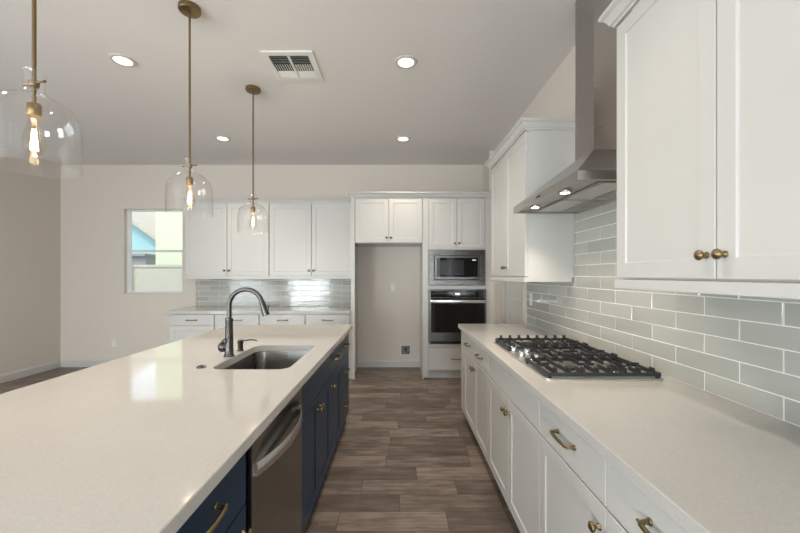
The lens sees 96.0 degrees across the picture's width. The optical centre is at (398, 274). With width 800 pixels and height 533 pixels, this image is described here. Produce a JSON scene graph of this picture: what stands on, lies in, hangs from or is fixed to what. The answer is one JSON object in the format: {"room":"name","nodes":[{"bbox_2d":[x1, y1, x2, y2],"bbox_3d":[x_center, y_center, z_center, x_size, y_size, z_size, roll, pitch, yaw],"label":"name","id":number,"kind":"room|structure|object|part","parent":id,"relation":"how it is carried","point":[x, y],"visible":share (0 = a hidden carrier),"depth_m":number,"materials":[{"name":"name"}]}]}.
{"room":"kitchen","nodes":[
{"label":"kitchen","id":0,"kind":"room"},
{"bbox_2d":[0,145,60,374],"bbox_3d":[-5.190,-0.130,0.672,0.160,3.050,9.845,0,0,0],"label":"wall","id":1,"kind":"structure","parent":0,"point":[30,186],"depth_m":4.96,"materials":[{"name":"paint"}]},
{"bbox_2d":[0,359,60,383],"bbox_3d":[-5.103,1.339,2.748,0.014,0.112,5.375,0,0,0],"label":"baseboard","id":2,"kind":"structure","parent":1,"relation":"attached to","point":[10,376],"depth_m":4.96,"materials":[{"name":"white paint"}]},
{"bbox_2d":[0,367,519,532],"bbox_3d":[-1.919,1.420,0.593,6.702,0.050,10.005,0,0,0],"label":"floor","id":3,"kind":"structure","parent":0,"point":[407,458],"depth_m":2.62,"materials":[{"name":"brown wood"}]},
{"bbox_2d":[176,452,253,532],"bbox_3d":[-0.761,0.958,0.856,0.659,0.874,0.512,0,0,0],"label":"base cabinet","id":4,"kind":"object","parent":3,"relation":"on","point":[223,510],"visible":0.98,"depth_m":0.98,"materials":[{"name":"blue paint"}]},
{"bbox_3d":[-0.451,0.595,0.860,0.039,0.019,0.148,0,0,0],"label":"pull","id":5,"kind":"part","parent":4,"relation":"part of","materials":[{"name":"gold metal"}]},
{"bbox_3d":[-0.481,0.993,0.860,0.020,0.574,0.497,0,0,0],"label":"door","id":6,"kind":"part","parent":4,"relation":"part of","materials":[{"name":"blue paint"}]},
{"bbox_3d":[-0.454,0.778,1.080,0.034,0.031,0.031,0,0,0],"label":"knob","id":7,"kind":"part","parent":4,"relation":"part of","materials":[{"name":"gold metal"}]},
{"bbox_2d":[170,314,259,342],"bbox_3d":[-2.448,0.958,5.082,1.204,0.874,0.702,0,0,0],"label":"base cabinet","id":8,"kind":"object","parent":3,"relation":"on","point":[182,326],"visible":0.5,"depth_m":4.77,"materials":[{"name":"white paint"}]},
{"bbox_3d":[-2.745,0.606,4.780,0.583,0.143,0.020,0,0,0],"label":"drawer","id":9,"kind":"part","parent":8,"relation":"part of","materials":[{"name":"white paint"}]},
{"bbox_3d":[-2.745,0.982,4.780,0.583,0.597,0.020,0,0,0],"label":"door","id":10,"kind":"part","parent":8,"relation":"part of","materials":[{"name":"white paint"}]},
{"bbox_3d":[-2.151,0.606,4.780,0.583,0.143,0.020,0,0,0],"label":"drawer","id":11,"kind":"part","parent":8,"relation":"part of","materials":[{"name":"white paint"}]},
{"bbox_2d":[164,306,350,313],"bbox_3d":[-1.871,0.500,5.085,2.458,0.039,0.681,0,0,0],"label":"countertop","id":12,"kind":"structure","parent":8,"relation":"on","point":[195,309],"depth_m":4.81,"materials":[{"name":"white stone"}]},
{"bbox_2d":[244,387,301,532],"bbox_3d":[-0.734,0.956,1.448,0.634,0.858,0.594,0,0,0],"label":"dishwasher","id":13,"kind":"object","parent":3,"relation":"on","point":[273,503],"visible":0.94,"depth_m":1.38,"materials":[{"name":"silver metal"}]},
{"bbox_3d":[-0.445,0.640,1.445,0.056,0.046,0.534,0,0,0],"label":"handle","id":14,"kind":"part","parent":13,"relation":"part of","materials":[{"name":"silver metal"}]},
{"bbox_2d":[260,314,350,377],"bbox_3d":[-1.244,0.958,5.082,1.204,0.874,0.702,0,0,0],"label":"base cabinet","id":15,"kind":"object","parent":3,"relation":"on","point":[271,318],"visible":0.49,"depth_m":4.77,"materials":[{"name":"white paint"}]},
{"bbox_3d":[-1.540,0.606,4.780,0.583,0.143,0.020,0,0,0],"label":"drawer","id":16,"kind":"part","parent":15,"relation":"part of","materials":[{"name":"white paint"}]},
{"bbox_3d":[-0.947,0.606,4.780,0.583,0.143,0.020,0,0,0],"label":"drawer","id":17,"kind":"part","parent":15,"relation":"part of","materials":[{"name":"white paint"}]},
{"bbox_3d":[-0.947,0.982,4.780,0.583,0.597,0.020,0,0,0],"label":"door","id":18,"kind":"part","parent":15,"relation":"part of","materials":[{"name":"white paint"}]},
{"bbox_2d":[302,355,329,532],"bbox_3d":[-0.764,0.958,2.118,0.654,0.874,0.745,0,0,0],"label":"base cabinet","id":19,"kind":"object","parent":3,"relation":"on","point":[316,391],"visible":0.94,"depth_m":2.03,"materials":[{"name":"blue paint"}]},
{"bbox_3d":[-0.481,0.993,1.925,0.020,0.574,0.354,0,0,0],"label":"door","id":20,"kind":"part","parent":19,"relation":"part of","materials":[{"name":"blue paint"}]},
{"bbox_3d":[-0.481,0.993,2.285,0.020,0.574,0.359,0,0,0],"label":"door","id":21,"kind":"part","parent":19,"relation":"part of","materials":[{"name":"blue paint"}]},
{"bbox_2d":[326,343,341,473],"bbox_3d":[-0.761,0.958,2.682,0.659,0.874,0.426,0,0,0],"label":"base cabinet","id":22,"kind":"object","parent":3,"relation":"on","point":[335,356],"visible":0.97,"depth_m":2.66,"materials":[{"name":"blue paint"}]},
{"bbox_3d":[-0.481,0.993,2.680,0.020,0.574,0.424,0,0,0],"label":"door","id":23,"kind":"part","parent":22,"relation":"part of","materials":[{"name":"blue paint"}]},
{"bbox_3d":[-0.481,0.617,2.681,0.020,0.166,0.424,0,0,0],"label":"drawer","id":24,"kind":"part","parent":22,"relation":"part of","materials":[{"name":"blue paint"}]},
{"bbox_2d":[336,333,349,446],"bbox_3d":[-0.761,0.958,3.160,0.659,0.874,0.529,0,0,0],"label":"base cabinet","id":25,"kind":"object","parent":3,"relation":"on","point":[344,344],"visible":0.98,"depth_m":3.11,"materials":[{"name":"blue paint"}]},
{"bbox_2d":[0,324,352,532],"bbox_3d":[-1.026,0.500,1.910,1.159,0.039,3.120,0,0,0],"label":"countertop","id":26,"kind":"structure","parent":25,"relation":"on","point":[134,443],"depth_m":1.12,"materials":[{"name":"stone"}]},
{"bbox_2d":[217,287,269,356],"bbox_3d":[-0.913,0.278,2.091,0.302,0.406,0.120,0,0,0],"label":"kitchen faucet","id":27,"kind":"object","parent":26,"relation":"on","point":[227,346],"visible":1,"depth_m":2.11,"materials":[{"name":"brushed stainless steel"}]},
{"bbox_3d":[-1.032,0.426,2.120,0.064,0.062,0.062,0,0,0],"label":"handle","id":28,"kind":"part","parent":27,"relation":"part of","materials":[{"name":"grey metal"}]},
{"bbox_3d":[-0.905,0.170,2.120,0.217,0.192,0.027,0,0,0],"label":"spout","id":29,"kind":"part","parent":27,"relation":"part of","materials":[{"name":"grey metal"}]},
{"bbox_2d":[237,339,256,350],"bbox_3d":[-0.957,0.444,2.270,0.128,0.074,0.042,0,0,0],"label":"soap dispenser","id":30,"kind":"object","parent":26,"relation":"on","point":[240,342],"visible":1,"depth_m":2.26,"materials":[{"name":"grey metal"}]},
{"bbox_2d":[224,351,308,368],"bbox_3d":[-0.765,0.630,2.140,0.444,0.222,0.674,0,0,0],"label":"sink","id":31,"kind":"object","parent":26,"relation":"in","point":[260,359],"visible":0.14,"depth_m":2.45,"materials":[{"name":"silver metal"}]},
{"bbox_3d":[-0.481,1.128,3.139,0.020,0.304,0.480,0,0,0],"label":"drawer","id":32,"kind":"part","parent":25,"relation":"part of","materials":[{"name":"blue paint"}]},
{"bbox_3d":[-0.481,0.838,3.139,0.020,0.264,0.480,0,0,0],"label":"drawer","id":33,"kind":"part","parent":25,"relation":"part of","materials":[{"name":"blue paint"}]},
{"bbox_3d":[-0.481,0.617,3.139,0.020,0.166,0.480,0,0,0],"label":"drawer","id":34,"kind":"part","parent":25,"relation":"part of","materials":[{"name":"blue paint"}]},
{"bbox_2d":[351,198,423,378],"bbox_3d":[-0.153,0.185,5.097,0.976,2.420,0.672,0,0,0],"label":"refrigerator surround","id":35,"kind":"object","parent":3,"relation":"on","point":[375,222],"visible":1,"depth_m":4.80,"materials":[{"name":"white paint"}]},
{"bbox_3d":[-0.616,0.185,5.114,0.051,2.420,0.638,0,0,0],"label":"panel","id":36,"kind":"part","parent":35,"relation":"part of","materials":[{"name":"white paint"}]},
{"bbox_3d":[-0.360,-0.722,4.805,0.442,0.582,0.020,0,0,0],"label":"door","id":37,"kind":"part","parent":35,"relation":"part of","materials":[{"name":"white paint"}]},
{"bbox_3d":[0.087,-0.722,4.805,0.440,0.582,0.020,0,0,0],"label":"door","id":38,"kind":"part","parent":35,"relation":"part of","materials":[{"name":"white paint"}]},
{"bbox_3d":[0.325,0.185,5.114,0.020,2.420,0.638,0,0,0],"label":"panel","id":39,"kind":"part","parent":35,"relation":"part of","materials":[{"name":"white paint"}]},
{"bbox_2d":[424,198,488,377],"bbox_3d":[0.770,0.185,5.094,0.870,2.420,0.677,0,0,0],"label":"oven tower","id":40,"kind":"object","parent":3,"relation":"on","point":[449,223],"visible":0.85,"depth_m":4.79,"materials":[{"name":"white paint"}]},
{"bbox_3d":[0.581,-0.685,4.805,0.372,0.656,0.020,0,0,0],"label":"door","id":41,"kind":"part","parent":40,"relation":"part of","materials":[{"name":"white paint"}]},
{"bbox_3d":[0.770,1.123,4.805,0.750,0.295,0.020,0,0,0],"label":"drawer","id":42,"kind":"part","parent":40,"relation":"part of","materials":[{"name":"white paint"}]},
{"bbox_2d":[429,250,484,284],"bbox_3d":[0.774,-0.092,4.983,0.748,0.470,0.424,0,0,0],"label":"microwave","id":43,"kind":"object","parent":40,"relation":"in","point":[446,267],"visible":1,"depth_m":4.78,"materials":[{"name":"grey metal"}]},
{"bbox_3d":[0.774,-0.093,4.780,0.592,0.312,0.019,0,0,0],"label":"door","id":44,"kind":"part","parent":43,"relation":"part of","materials":[{"name":"black glass"}]},
{"bbox_3d":[0.774,-0.092,4.783,0.548,0.260,0.016,0,0,0],"label":"glass","id":45,"kind":"part","parent":43,"relation":"part of","materials":[{"name":"black glass"}]},
{"bbox_2d":[429,289,485,343],"bbox_3d":[0.777,0.559,5.027,0.755,0.728,0.635,0,0,0],"label":"wall oven","id":46,"kind":"object","parent":40,"relation":"in","point":[448,308],"visible":0.87,"depth_m":4.76,"materials":[{"name":"black glass"}]},
{"bbox_3d":[0.777,0.538,4.758,0.707,0.460,0.002,0,0,0],"label":"glass","id":47,"kind":"part","parent":46,"relation":"part of","materials":[{"name":"black glass"}]},
{"bbox_3d":[0.777,0.256,4.780,0.713,0.088,0.026,0,0,0],"label":"control panel","id":48,"kind":"part","parent":46,"relation":"part of","materials":[{"name":"black glass"}]},
{"bbox_3d":[0.777,0.354,4.734,0.725,0.042,0.049,0,0,0],"label":"handle","id":49,"kind":"part","parent":46,"relation":"part of","materials":[{"name":"silver metal"}]},
{"bbox_3d":[0.960,-0.685,4.805,0.372,0.656,0.020,0,0,0],"label":"door","id":50,"kind":"part","parent":40,"relation":"part of","materials":[{"name":"white paint"}]},
{"bbox_2d":[461,331,488,462],"bbox_3d":[0.916,0.958,2.961,0.708,0.874,1.059,0,0,0],"label":"base cabinet","id":51,"kind":"object","parent":3,"relation":"on","point":[474,360],"visible":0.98,"depth_m":2.83,"materials":[{"name":"white paint"}]},
{"bbox_3d":[0.613,0.905,3.412,0.019,0.768,0.157,0,0,0],"label":"panel","id":52,"kind":"part","parent":51,"relation":"part of","materials":[{"name":"white paint"}]},
{"bbox_3d":[0.611,0.606,3.105,0.020,0.143,0.447,0,0,0],"label":"drawer","id":53,"kind":"part","parent":51,"relation":"part of","materials":[{"name":"white paint"}]},
{"bbox_3d":[0.611,0.982,3.105,0.020,0.597,0.447,0,0,0],"label":"door","id":54,"kind":"part","parent":51,"relation":"part of","materials":[{"name":"white paint"}]},
{"bbox_3d":[0.611,0.606,2.655,0.020,0.143,0.446,0,0,0],"label":"drawer","id":55,"kind":"part","parent":51,"relation":"part of","materials":[{"name":"white paint"}]},
{"bbox_3d":[0.611,0.982,2.655,0.020,0.597,0.446,0,0,0],"label":"door","id":56,"kind":"part","parent":51,"relation":"part of","materials":[{"name":"white paint"}]},
{"bbox_2d":[488,355,540,532],"bbox_3d":[0.918,0.958,1.986,0.703,0.874,0.887,0,0,0],"label":"base cabinet","id":57,"kind":"object","parent":3,"relation":"on","point":[514,433],"visible":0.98,"depth_m":1.87,"materials":[{"name":"white paint"}]},
{"bbox_3d":[0.611,0.982,2.208,0.020,0.597,0.440,0,0,0],"label":"door","id":58,"kind":"part","parent":57,"relation":"part of","materials":[{"name":"white paint"}]},
{"bbox_3d":[0.611,0.982,1.765,0.020,0.597,0.441,0,0,0],"label":"door","id":59,"kind":"part","parent":57,"relation":"part of","materials":[{"name":"white paint"}]},
{"bbox_2d":[540,401,686,532],"bbox_3d":[0.916,0.958,1.045,0.708,0.874,0.994,0,0,0],"label":"base cabinet","id":60,"kind":"object","parent":3,"relation":"on","point":[581,491],"visible":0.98,"depth_m":1.18,"materials":[{"name":"white paint"}]},
{"bbox_3d":[0.581,0.592,1.294,0.039,0.019,0.148,0,0,0],"label":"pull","id":61,"kind":"part","parent":60,"relation":"part of","materials":[{"name":"gold metal"}]},
{"bbox_3d":[0.611,0.606,1.294,0.020,0.143,0.492,0,0,0],"label":"drawer","id":62,"kind":"part","parent":60,"relation":"part of","materials":[{"name":"white paint"}]},
{"bbox_3d":[0.611,0.982,1.294,0.020,0.597,0.492,0,0,0],"label":"door","id":63,"kind":"part","parent":60,"relation":"part of","materials":[{"name":"white paint"}]},
{"bbox_3d":[0.584,0.755,1.077,0.034,0.031,0.031,0,0,0],"label":"knob","id":64,"kind":"part","parent":60,"relation":"part of","materials":[{"name":"gold metal"}]},
{"bbox_3d":[0.611,0.982,0.797,0.020,0.597,0.496,0,0,0],"label":"door","id":65,"kind":"part","parent":60,"relation":"part of","materials":[{"name":"white paint"}]},
{"bbox_3d":[0.581,0.592,0.797,0.039,0.019,0.148,0,0,0],"label":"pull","id":66,"kind":"part","parent":60,"relation":"part of","materials":[{"name":"gold metal"}]},
{"bbox_3d":[0.611,0.606,0.797,0.020,0.143,0.496,0,0,0],"label":"drawer","id":67,"kind":"part","parent":60,"relation":"part of","materials":[{"name":"white paint"}]},
{"bbox_3d":[0.916,0.958,0.049,0.708,0.874,0.997,0,0,0],"label":"base cabinet","id":68,"kind":"object","parent":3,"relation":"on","visible":0},
{"bbox_2d":[458,324,799,532],"bbox_3d":[0.925,0.500,1.525,0.694,0.039,3.990,0,0,0],"label":"countertop","id":69,"kind":"structure","parent":68,"relation":"on","point":[712,463],"depth_m":1.04,"materials":[{"name":"white stone"}]},
{"bbox_2d":[494,335,663,380],"bbox_3d":[0.936,0.453,2.087,0.542,0.056,0.917,0,0,0],"label":"gas cooktop","id":70,"kind":"object","parent":69,"relation":"in","point":[570,359],"visible":1,"depth_m":1.89,"materials":[{"name":"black metal"}]},
{"bbox_3d":[0.714,0.461,2.236,0.046,0.031,0.046,0,0,0],"label":"control knob","id":71,"kind":"part","parent":70,"relation":"part of","materials":[{"name":"silver metal"}]},
{"bbox_3d":[0.714,0.461,2.087,0.046,0.031,0.046,0,0,0],"label":"control knob","id":72,"kind":"part","parent":70,"relation":"part of","materials":[{"name":"silver metal"}]},
{"bbox_3d":[0.771,0.461,2.162,0.046,0.031,0.046,0,0,0],"label":"control knob","id":73,"kind":"part","parent":70,"relation":"part of","materials":[{"name":"silver metal"}]},
{"bbox_2d":[61,165,482,358],"bbox_3d":[-1.919,-0.130,5.515,6.382,3.050,0.160,0,0,0],"label":"wall","id":74,"kind":"structure","parent":0,"point":[96,310],"depth_m":5.43,"materials":[{"name":"paint"}]},
{"bbox_2d":[61,359,115,366],"bbox_3d":[-4.078,1.339,5.428,2.036,0.112,0.014,0,0,0],"label":"baseboard","id":75,"kind":"structure","parent":74,"relation":"attached to","point":[64,362],"depth_m":5.42,"materials":[{"name":"white paint"}]},
{"bbox_2d":[112,339,115,346],"bbox_3d":[-4.300,1.035,5.430,0.070,0.116,0.008,0,0,0],"label":"wall outlet","id":76,"kind":"object","parent":74,"relation":"attached to","point":[113,340],"visible":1,"depth_m":5.43,"materials":[{"name":"white plastic"}]},
{"bbox_2d":[124,210,181,293],"bbox_3d":[-3.710,-0.347,5.490,0.880,1.284,0.120,0,0,0],"label":"window","id":77,"kind":"structure","parent":74,"relation":"in","point":[129,250],"depth_m":5.49,"materials":[{"name":"white plastic"}]},
{"bbox_3d":[-3.710,0.289,5.460,0.880,0.012,0.060,0,0,0],"label":"sill","id":78,"kind":"part","parent":77,"relation":"part of","materials":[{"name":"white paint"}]},
{"bbox_3d":[-3.710,-0.045,5.506,0.838,0.639,0.027,0,0,0],"label":"sash","id":79,"kind":"part","parent":77,"relation":"part of","materials":[{"name":"white plastic"}]},
{"bbox_3d":[-3.710,-0.359,5.513,0.838,0.036,0.044,0,0,0],"label":"meeting rail","id":80,"kind":"part","parent":77,"relation":"part of","materials":[{"name":"white plastic"}]},
{"bbox_2d":[185,203,269,278],"bbox_3d":[-2.430,-0.477,5.242,1.192,1.075,0.383,0,0,0],"label":"upper cabinet","id":81,"kind":"object","parent":74,"relation":"attached to","point":[223,240],"visible":1,"depth_m":5.09,"materials":[{"name":"white paint"}]},
{"bbox_3d":[-2.726,-0.490,5.095,0.585,1.015,0.020,0,0,0],"label":"door","id":82,"kind":"part","parent":81,"relation":"part of","materials":[{"name":"white paint"}]},
{"bbox_3d":[-2.430,0.042,5.099,1.192,0.036,0.020,0,0,0],"label":"light rail","id":83,"kind":"part","parent":81,"relation":"part of","materials":[{"name":"white paint"}]},
{"bbox_3d":[-2.134,-0.490,5.095,0.585,1.015,0.020,0,0,0],"label":"door","id":84,"kind":"part","parent":81,"relation":"part of","materials":[{"name":"white paint"}]},
{"bbox_2d":[195,279,350,305],"bbox_3d":[-1.856,0.273,5.431,2.428,0.416,0.009,0,0,0],"label":"tile backsplash","id":85,"kind":"structure","parent":74,"relation":"attached to","point":[208,292],"depth_m":5.43,"materials":[{"name":"tile"}]},
{"bbox_2d":[269,203,350,278],"bbox_3d":[-1.238,-0.477,5.242,1.192,1.075,0.383,0,0,0],"label":"upper cabinet","id":86,"kind":"object","parent":74,"relation":"attached to","point":[308,240],"visible":0.98,"depth_m":5.09,"materials":[{"name":"white paint"}]},
{"bbox_3d":[-1.534,-0.490,5.095,0.585,1.015,0.020,0,0,0],"label":"door","id":87,"kind":"part","parent":86,"relation":"part of","materials":[{"name":"white paint"}]},
{"bbox_3d":[-1.238,0.042,5.099,1.192,0.036,0.020,0,0,0],"label":"light rail","id":88,"kind":"part","parent":86,"relation":"part of","materials":[{"name":"white paint"}]},
{"bbox_3d":[-0.942,-0.490,5.095,0.585,1.015,0.020,0,0,0],"label":"door","id":89,"kind":"part","parent":86,"relation":"part of","materials":[{"name":"white paint"}]},
{"bbox_2d":[181,192,490,202],"bbox_3d":[-0.905,-1.054,5.090,4.321,0.078,0.686,0,0,0],"label":"crown molding","id":90,"kind":"structure","parent":74,"relation":"attached to","point":[350,194],"depth_m":4.80,"materials":[{"name":"white paint"}]},
{"bbox_2d":[358,359,419,366],"bbox_3d":[-0.155,1.339,5.428,0.937,0.112,0.014,0,0,0],"label":"baseboard","id":91,"kind":"structure","parent":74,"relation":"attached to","point":[361,362],"depth_m":5.42,"materials":[{"name":"white paint"}]},
{"bbox_2d":[401,345,410,354],"bbox_3d":[0.100,1.140,5.424,0.150,0.150,0.022,0,0,0],"label":"water supply box","id":92,"kind":"object","parent":74,"relation":"attached to","point":[404,349],"visible":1,"depth_m":5.43,"materials":[{"name":"white plastic"}]},
{"bbox_2d":[0,0,575,164],"bbox_3d":[-1.919,-1.705,0.593,6.702,0.100,10.005,0,0,0],"label":"ceiling","id":93,"kind":"structure","parent":0,"point":[480,65],"depth_m":2.99,"materials":[{"name":"paint"}]},
{"bbox_2d":[22,0,46,150],"bbox_3d":[-1.282,-1.013,1.265,0.262,1.284,0.262,0,0,0],"label":"pendant light","id":94,"kind":"object","parent":93,"relation":"hanging from","point":[33,109],"visible":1,"depth_m":1.26,"materials":[{"name":"gold metal"}]},
{"bbox_2d":[26,101,41,150],"bbox_3d":[-1.282,-0.509,1.265,0.062,0.184,0.062,0,0,0],"label":"bulb","id":95,"kind":"object","parent":94,"relation":"attached to","point":[33,109],"depth_m":1.26,"materials":[{"name":"clear glass"}]},
{"bbox_3d":[-1.282,-1.107,1.265,0.012,1.025,0.012,0,0,0],"label":"rod","id":96,"kind":"part","parent":94,"relation":"part of","materials":[{"name":"gold metal"}]},
{"bbox_2d":[108,53,136,66],"bbox_3d":[-2.130,-1.650,2.778,0.176,0.010,0.176,0,0,0],"label":"recessed light","id":97,"kind":"object","parent":93,"relation":"in","point":[120,59],"visible":1,"depth_m":2.77,"materials":[{"name":"white paint"}]},
{"bbox_2d":[178,0,200,203],"bbox_3d":[-1.295,-1.013,2.227,0.262,1.284,0.262,0,0,0],"label":"pendant light","id":98,"kind":"object","parent":93,"relation":"hanging from","point":[189,9],"visible":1,"depth_m":2.22,"materials":[{"name":"gold metal"}]},
{"bbox_2d":[186,177,192,203],"bbox_3d":[-1.295,-0.509,2.227,0.062,0.184,0.062,0,0,0],"label":"bulb","id":99,"kind":"object","parent":98,"relation":"attached to","point":[189,180],"depth_m":2.22,"materials":[{"name":"clear glass"}]},
{"bbox_3d":[-1.295,-1.107,2.227,0.012,1.025,0.012,0,0,0],"label":"rod","id":100,"kind":"part","parent":98,"relation":"part of","materials":[{"name":"gold metal"}]},
{"bbox_2d":[215,135,230,140],"bbox_3d":[-2.140,-1.650,4.370,0.176,0.010,0.176,0,0,0],"label":"recessed light","id":101,"kind":"object","parent":93,"relation":"in","point":[218,137],"visible":1,"depth_m":4.37,"materials":[{"name":"white paint"}]},
{"bbox_2d":[245,85,260,219],"bbox_3d":[-1.295,-1.013,3.195,0.262,1.284,0.262,0,0,0],"label":"pendant light","id":102,"kind":"object","parent":93,"relation":"hanging from","point":[251,89],"visible":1,"depth_m":3.19,"materials":[{"name":"gold metal"}]},
{"bbox_3d":[-1.295,-1.107,3.195,0.012,1.025,0.012,0,0,0],"label":"rod","id":103,"kind":"part","parent":102,"relation":"part of","materials":[{"name":"gold metal"}]},
{"bbox_2d":[260,51,322,80],"bbox_3d":[-0.835,-1.649,2.855,0.390,0.012,0.390,0,0,0],"label":"ceiling vent","id":104,"kind":"object","parent":93,"relation":"in","point":[285,65],"visible":1,"depth_m":2.84,"materials":[{"name":"white plastic"}]},
{"bbox_2d":[396,136,409,141],"bbox_3d":[0.050,-1.650,4.380,0.176,0.010,0.176,0,0,0],"label":"recessed light","id":105,"kind":"object","parent":93,"relation":"in","point":[399,138],"visible":1,"depth_m":4.37,"materials":[{"name":"white paint"}]},
{"bbox_2d":[395,55,416,68],"bbox_3d":[0.054,-1.650,2.800,0.176,0.010,0.176,0,0,0],"label":"recessed light","id":106,"kind":"object","parent":93,"relation":"in","point":[403,61],"visible":1,"depth_m":2.79,"materials":[{"name":"white paint"}]},
{"bbox_2d":[483,0,771,323],"bbox_3d":[1.352,-0.130,0.672,0.160,3.050,9.845,0,0,0],"label":"wall","id":107,"kind":"structure","parent":0,"point":[556,99],"depth_m":3.00,"materials":[{"name":"paint"}]},
{"bbox_2d":[489,150,493,323],"bbox_3d":[1.238,-0.130,4.810,0.066,3.049,0.020,0,0,0],"label":"trim","id":108,"kind":"structure","parent":107,"relation":"attached to","point":[491,282],"depth_m":4.80,"materials":[{"name":"paint"}]},
{"bbox_2d":[500,281,524,323],"bbox_3d":[1.334,0.335,4.050,0.156,2.120,0.810,0,0,0],"label":"door","id":109,"kind":"structure","parent":107,"relation":"in","point":[515,291],"depth_m":4.04,"materials":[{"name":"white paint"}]},
{"bbox_2d":[491,130,574,281],"bbox_3d":[1.075,-0.493,3.083,0.393,1.100,0.963,0,0,0],"label":"upper cabinet","id":110,"kind":"object","parent":107,"relation":"attached to","point":[524,247],"visible":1,"depth_m":2.60,"materials":[{"name":"white paint"}]},
{"bbox_3d":[0.922,-0.510,3.323,0.020,1.046,0.474,0,0,0],"label":"door","id":111,"kind":"part","parent":110,"relation":"part of","materials":[{"name":"white paint"}]},
{"bbox_3d":[0.922,-0.510,2.844,0.020,1.046,0.474,0,0,0],"label":"door","id":112,"kind":"part","parent":110,"relation":"part of","materials":[{"name":"white paint"}]},
{"bbox_2d":[485,118,574,168],"bbox_3d":[1.069,-1.077,3.083,0.405,0.068,1.063,0,0,0],"label":"crown molding","id":113,"kind":"structure","parent":110,"relation":"attached to","point":[523,124],"depth_m":2.59,"materials":[{"name":"white paint"}]},
{"bbox_3d":[1.079,0.039,3.083,0.346,0.036,0.963,0,0,0],"label":"light rail","id":114,"kind":"part","parent":110,"relation":"part of","materials":[{"name":"white paint"}]},
{"bbox_2d":[513,0,616,213],"bbox_3d":[1.035,-1.040,2.090,0.456,1.225,0.914,0,0,0],"label":"range hood","id":115,"kind":"object","parent":107,"relation":"attached to","point":[590,182],"visible":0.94,"depth_m":1.98,"materials":[{"name":"silver metal"}]},
{"bbox_2d":[530,205,540,208],"bbox_3d":[0.878,-0.435,2.322,0.068,0.014,0.068,0,0,0],"label":"lamp","id":116,"kind":"object","parent":115,"relation":"attached to","point":[533,206],"depth_m":2.31,"materials":[{"name":"silver metal"}]},
{"bbox_2d":[558,189,571,194],"bbox_3d":[0.878,-0.435,1.905,0.068,0.014,0.068,0,0,0],"label":"lamp","id":117,"kind":"object","parent":115,"relation":"attached to","point":[565,191],"depth_m":1.89,"materials":[{"name":"silver metal"}]},
{"bbox_2d":[527,200,799,426],"bbox_3d":[1.268,-0.012,1.558,0.009,0.986,4.015,0,0,0],"label":"tile backsplash","id":118,"kind":"structure","parent":107,"relation":"attached to","point":[743,350],"depth_m":1.63,"materials":[{"name":"tile"}]},
{"bbox_2d":[529,293,532,305],"bbox_3d":[1.259,0.238,3.440,0.008,0.116,0.070,0,0,0],"label":"wall outlet","id":119,"kind":"object","parent":118,"relation":"attached to","point":[530,294],"visible":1,"depth_m":3.42,"materials":[{"name":"white plastic"}]},
{"bbox_2d":[615,0,799,299],"bbox_3d":[1.075,-0.493,1.036,0.393,1.100,0.958,0,0,0],"label":"upper cabinet","id":120,"kind":"object","parent":107,"relation":"attached to","point":[708,91],"visible":1,"depth_m":1.05,"materials":[{"name":"white paint"}]},
{"bbox_2d":[598,0,639,27],"bbox_3d":[1.069,-1.077,0.583,0.405,0.068,1.965,0,0,0],"label":"crown molding","id":121,"kind":"structure","parent":120,"relation":"attached to","point":[617,11],"depth_m":1.47,"materials":[{"name":"white paint"}]},
{"bbox_3d":[0.922,-0.510,1.274,0.020,1.046,0.471,0,0,0],"label":"door","id":122,"kind":"part","parent":120,"relation":"part of","materials":[{"name":"white paint"}]},
{"bbox_3d":[0.895,-0.057,1.066,0.034,0.031,0.031,0,0,0],"label":"knob","id":123,"kind":"part","parent":120,"relation":"part of","materials":[{"name":"gold metal"}]},
{"bbox_3d":[1.079,0.039,1.036,0.346,0.036,0.958,0,0,0],"label":"light rail","id":124,"kind":"part","parent":120,"relation":"part of","materials":[{"name":"white paint"}]},
{"bbox_3d":[0.895,-0.057,1.006,0.034,0.031,0.031,0,0,0],"label":"knob","id":125,"kind":"part","parent":120,"relation":"part of","materials":[{"name":"gold metal"}]},
{"bbox_3d":[0.922,-0.510,0.798,0.020,1.046,0.471,0,0,0],"label":"door","id":126,"kind":"part","parent":120,"relation":"part of","materials":[{"name":"white paint"}]},
{"label":"outside","id":127,"kind":"structure","parent":0,"visible":0},
{"bbox_3d":[-10.000,1.485,5.000,60.000,0.060,90.000,0,0,0],"label":"ground","id":128,"kind":"structure","parent":127,"visible":0},
{"bbox_2d":[132,212,155,253],"bbox_3d":[-10.250,-1.351,16.825,11.500,5.491,6.350,0,0,0],"label":"house","id":129,"kind":"structure","parent":128,"relation":"on","point":[143,223],"depth_m":14.00,"materials":[{"name":"blue paint"}]},
{"bbox_2d":[132,254,155,264],"bbox_3d":[-8.025,0.380,11.600,0.650,2.030,1.400,0,0,0],"label":"garden shed","id":130,"kind":"object","parent":128,"relation":"on","point":[137,259],"visible":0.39,"depth_m":11.00,"materials":[{"name":"grey"}]},
{"bbox_2d":[132,265,181,290],"bbox_3d":[-9.750,0.585,8.290,12.500,1.620,0.300,0,0,0],"label":"fence","id":131,"kind":"object","parent":128,"relation":"on","point":[144,277],"visible":0.04,"depth_m":8.20,"materials":[{"name":"white"}]},
{"bbox_2d":[156,212,181,264],"bbox_3d":[-4.200,-1.280,10.550,3.620,5.350,3.620,0,0,0],"label":"building","id":132,"kind":"structure","parent":128,"relation":"on","point":[168,224],"depth_m":8.80,"materials":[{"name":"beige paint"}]}
]}

